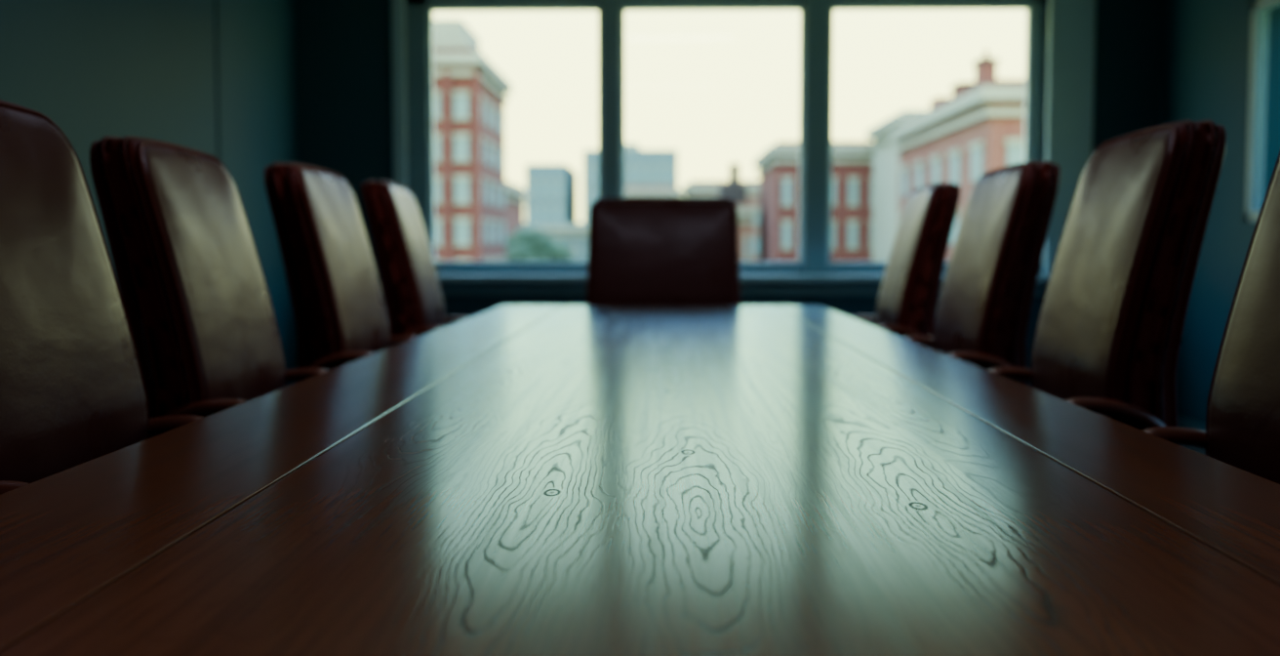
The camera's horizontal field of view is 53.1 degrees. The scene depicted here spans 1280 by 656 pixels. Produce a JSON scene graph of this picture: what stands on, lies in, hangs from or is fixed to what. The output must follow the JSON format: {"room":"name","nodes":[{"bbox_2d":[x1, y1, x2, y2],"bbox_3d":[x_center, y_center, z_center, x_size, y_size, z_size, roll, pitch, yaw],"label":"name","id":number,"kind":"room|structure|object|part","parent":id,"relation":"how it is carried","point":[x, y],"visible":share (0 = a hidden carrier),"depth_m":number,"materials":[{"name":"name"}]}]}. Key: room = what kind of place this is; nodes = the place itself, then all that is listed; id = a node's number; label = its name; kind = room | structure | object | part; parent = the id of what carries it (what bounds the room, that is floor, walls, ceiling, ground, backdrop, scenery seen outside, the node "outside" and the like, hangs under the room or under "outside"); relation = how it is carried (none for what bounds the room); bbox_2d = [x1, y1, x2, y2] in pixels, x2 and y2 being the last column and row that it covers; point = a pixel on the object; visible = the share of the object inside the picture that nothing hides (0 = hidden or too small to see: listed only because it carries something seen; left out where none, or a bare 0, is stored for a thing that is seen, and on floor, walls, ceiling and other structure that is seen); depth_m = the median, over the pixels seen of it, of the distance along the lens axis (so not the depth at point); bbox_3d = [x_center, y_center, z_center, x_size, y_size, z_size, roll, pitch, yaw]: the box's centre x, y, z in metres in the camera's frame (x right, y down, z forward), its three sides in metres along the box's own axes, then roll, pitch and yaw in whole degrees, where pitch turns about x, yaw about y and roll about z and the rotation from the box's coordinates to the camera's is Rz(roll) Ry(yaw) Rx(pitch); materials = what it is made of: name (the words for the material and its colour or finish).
{"room":"conference room","nodes":[
{"label":"conference room","id":0,"kind":"room"},
{"bbox_2d":[0,0,300,386],"bbox_3d":[-2.061,-0.534,2.408,0.250,2.750,9.200,0,4,1],"label":"wall","id":1,"kind":"structure","parent":0,"point":[217,78],"depth_m":5.20,"materials":[{"name":"teal paint"}]},
{"bbox_2d":[297,0,1162,387],"bbox_3d":[0.475,-0.840,7.078,5.150,2.750,0.250,0,4,1],"label":"wall","id":2,"kind":"structure","parent":0,"point":[345,54],"depth_m":6.95,"materials":[{"name":"teal paint"}]},
{"bbox_2d":[427,3,1032,265],"bbox_3d":[0.482,-1.048,7.004,3.275,1.405,0.050,0,4,1],"label":"window","id":3,"kind":"structure","parent":2,"relation":"in","point":[1028,7],"depth_m":6.97,"materials":[{"name":"paint"}]},
{"bbox_2d":[391,0,1095,295],"bbox_3d":[0.543,-1.055,6.922,3.770,1.760,0.070,0,4,1],"label":"window frame","id":4,"kind":"structure","parent":2,"relation":"attached to","point":[1071,23],"depth_m":6.87,"materials":[{"name":"paint"}]},
{"bbox_2d":[437,274,1049,282],"bbox_3d":[0.537,-0.268,6.924,3.820,0.040,0.190,0,4,1],"label":"sill","id":5,"kind":"structure","parent":2,"relation":"attached to","point":[876,278],"depth_m":6.84,"materials":[{"name":"paint"}]},
{"bbox_2d":[1180,444,1205,454],"bbox_3d":[0.389,0.916,2.458,5.150,0.150,9.700,0,4,1],"label":"floor","id":6,"kind":"structure","parent":0,"point":[1197,449],"depth_m":6.25,"materials":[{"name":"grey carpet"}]},
{"bbox_2d":[0,99,203,493],"bbox_3d":[-0.655,0.280,1.754,0.683,1.212,0.612,0,4,1],"label":"chair","id":7,"kind":"object","parent":6,"relation":"on","point":[72,388],"visible":0.41,"depth_m":1.78,"materials":[{"name":"leather"}]},
{"bbox_3d":[-0.882,0.066,1.744,0.227,0.773,0.550,0,4,1],"label":"backrest","id":8,"kind":"part","parent":7,"relation":"part of","materials":[{"name":"leather"}]},
{"bbox_2d":[89,135,327,438],"bbox_3d":[-0.650,0.235,2.535,0.683,1.200,0.612,0,4,0],"label":"chair","id":9,"kind":"object","parent":6,"relation":"on","point":[191,281],"visible":0.36,"depth_m":2.30,"materials":[{"name":"leather"}]},
{"bbox_2d":[264,161,417,382],"bbox_3d":[-0.627,0.162,3.528,0.683,1.216,0.612,0,4,2],"label":"chair","id":10,"kind":"object","parent":6,"relation":"on","point":[340,316],"visible":0.41,"depth_m":3.27,"materials":[{"name":"leather"}]},
{"bbox_2d":[360,179,467,347],"bbox_3d":[-0.604,0.094,4.532,0.683,1.220,0.612,0,4,-1],"label":"chair","id":11,"kind":"object","parent":6,"relation":"on","point":[411,286],"visible":0.34,"depth_m":4.25,"materials":[{"name":"leather"}]},
{"bbox_2d":[0,304,1279,655],"bbox_3d":[0.034,0.466,2.446,1.310,0.750,5.720,0,4,1],"label":"conference table","id":12,"kind":"object","parent":6,"relation":"on","point":[504,479],"visible":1,"depth_m":1.21,"materials":[{"name":"brown wood"}]},
{"bbox_2d":[586,198,740,304],"bbox_3d":[0.098,0.049,5.360,0.722,1.202,0.682,0,4,1],"label":"chair","id":13,"kind":"object","parent":6,"relation":"on","point":[642,251],"visible":0.37,"depth_m":5.50,"materials":[{"name":"leather"}]},
{"bbox_2d":[852,182,960,348],"bbox_3d":[0.760,0.094,4.585,0.683,1.214,0.612,0,4,2],"label":"chair","id":14,"kind":"object","parent":6,"relation":"on","point":[907,299],"visible":0.38,"depth_m":4.30,"materials":[{"name":"leather"}]},
{"bbox_2d":[904,160,1060,385],"bbox_3d":[0.741,0.162,3.513,0.683,1.218,0.612,0,4,0],"label":"chair","id":15,"kind":"object","parent":6,"relation":"on","point":[981,319],"visible":0.45,"depth_m":3.25,"materials":[{"name":"leather"}]},
{"bbox_2d":[988,120,1226,430],"bbox_3d":[0.728,0.218,2.559,0.683,1.230,0.612,0,4,2],"label":"chair","id":16,"kind":"object","parent":6,"relation":"on","point":[1107,340],"visible":0.38,"depth_m":2.30,"materials":[{"name":"leather"}]},
{"bbox_2d":[1142,152,1279,483],"bbox_3d":[0.706,0.279,1.629,0.683,1.230,0.612,0,4,1],"label":"chair","id":17,"kind":"object","parent":6,"relation":"on","point":[1242,431],"visible":0.32,"depth_m":1.78,"materials":[{"name":"leather"}]},
{"bbox_3d":[0.934,0.056,1.610,0.227,0.773,0.550,0,4,1],"label":"backrest","id":18,"kind":"part","parent":17,"relation":"part of","materials":[{"name":"leather"}]},
{"bbox_2d":[1160,0,1256,425],"bbox_3d":[2.838,-0.528,2.319,0.250,2.750,9.200,0,4,1],"label":"wall","id":19,"kind":"structure","parent":0,"point":[1206,52],"depth_m":6.25,"materials":[{"name":"teal paint"}]},
{"bbox_2d":[1177,415,1205,430],"bbox_3d":[2.706,0.789,2.408,0.015,0.110,9.200,0,4,1],"label":"baseboard","id":20,"kind":"structure","parent":19,"relation":"attached to","point":[1182,422],"depth_m":6.46,"materials":[{"name":"teal paint"}]},
{"bbox_2d":[1244,0,1279,222],"bbox_3d":[2.757,-0.800,3.029,0.060,1.000,5.650,0,4,1],"label":"frame","id":21,"kind":"object","parent":19,"relation":"attached to","point":[1258,6],"visible":0.77,"depth_m":5.80,"materials":[{"name":"paint"}]},
{"bbox_2d":[1256,3,1279,210],"bbox_3d":[2.757,-0.800,3.029,0.001,0.900,5.550,0,4,1],"label":"glass","id":22,"kind":"object","parent":19,"relation":"attached to","point":[1269,108],"visible":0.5,"depth_m":5.71,"materials":[{"name":"blue glass"}]},
{"label":"outside","id":23,"kind":"structure","parent":0,"visible":0},
{"bbox_3d":[4.856,-2.112,265.386,600.000,0.500,470.000,0,4,1],"label":"ground","id":24,"kind":"structure","parent":23,"visible":0},
{"bbox_2d":[433,19,512,261],"bbox_3d":[-15.344,-5.343,87.634,11.500,29.200,16.000,0,4,1],"label":"brick tower","id":25,"kind":"structure","parent":24,"relation":"on","point":[469,91],"depth_m":79.81,"materials":[{"name":"brick"}]},
{"bbox_2d":[505,180,529,236],"bbox_3d":[-12.644,-2.961,117.810,3.400,20.500,16.000,0,4,1],"label":"red rowhouse","id":26,"kind":"structure","parent":24,"relation":"on","point":[515,194],"depth_m":115.52,"materials":[{"name":"pink brick"}]},
{"bbox_2d":[505,225,573,261],"bbox_3d":[-8.650,-0.049,103.805,6.610,16.519,5.555,0,4,1],"label":"street trees","id":27,"kind":"object","parent":24,"relation":"on","point":[528,243],"visible":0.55,"depth_m":102.02,"materials":[{"name":"green plant"}]},
{"bbox_2d":[525,163,576,222],"bbox_3d":[-14.454,-12.615,212.350,6.300,27.400,25.160,0,4,1],"label":"slab","id":28,"kind":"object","parent":24,"relation":"on","point":[552,187],"visible":0.26,"depth_m":199.41,"materials":[{"name":"blue concrete"}]},
{"bbox_2d":[523,222,589,261],"bbox_3d":[-8.316,-4.240,160.245,11.500,17.500,21.000,0,4,1],"label":"warehouse","id":29,"kind":"structure","parent":24,"relation":"on","point":[576,234],"depth_m":149.79,"materials":[{"name":"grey concrete"}]},
{"bbox_2d":[583,143,678,222],"bbox_3d":[-1.211,-14.559,214.485,14.700,31.000,30.160,0,4,1],"label":"office block","id":30,"kind":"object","parent":24,"relation":"on","point":[643,167],"visible":0.15,"depth_m":198.83,"materials":[{"name":"blue concrete"}]},
{"bbox_2d":[625,185,683,198],"bbox_3d":[1.212,-4.880,142.488,7.000,21.100,16.000,0,4,1],"label":"house","id":31,"kind":"structure","parent":24,"relation":"on","point":[631,191],"depth_m":134.34,"materials":[{"name":"grey concrete"}]},
{"bbox_2d":[682,180,759,261],"bbox_3d":[9.648,-5.759,149.792,9.200,21.900,21.000,0,4,1],"label":"warehouse","id":32,"kind":"structure","parent":24,"relation":"on","point":[694,188],"depth_m":139.21,"materials":[{"name":"concrete"}]},
{"bbox_2d":[717,162,759,261],"bbox_3d":[7.898,-3.949,119.874,5.200,22.200,17.000,0,4,1],"label":"pink rowhouse","id":33,"kind":"structure","parent":24,"relation":"on","point":[737,191],"depth_m":111.67,"materials":[{"name":"beige brick"}]},
{"bbox_2d":[753,141,873,261],"bbox_3d":[15.282,-3.800,110.727,9.700,23.100,19.000,0,4,1],"label":"building","id":34,"kind":"structure","parent":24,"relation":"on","point":[852,171],"depth_m":101.35,"materials":[{"name":"brick"}]},
{"bbox_2d":[865,109,929,261],"bbox_3d":[20.319,-3.181,93.636,5.800,24.100,13.000,0,4,1],"label":"stone block","id":35,"kind":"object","parent":24,"relation":"on","point":[885,188],"visible":0.02,"depth_m":93.12,"materials":[{"name":"stone"}]},
{"bbox_2d":[889,49,1024,261],"bbox_3d":[24.856,-1.953,71.081,17.900,24.600,24.000,0,4,1],"label":"brick apartment building","id":36,"kind":"structure","parent":24,"relation":"on","point":[969,134],"depth_m":63.94,"materials":[{"name":"brick"}]}
]}

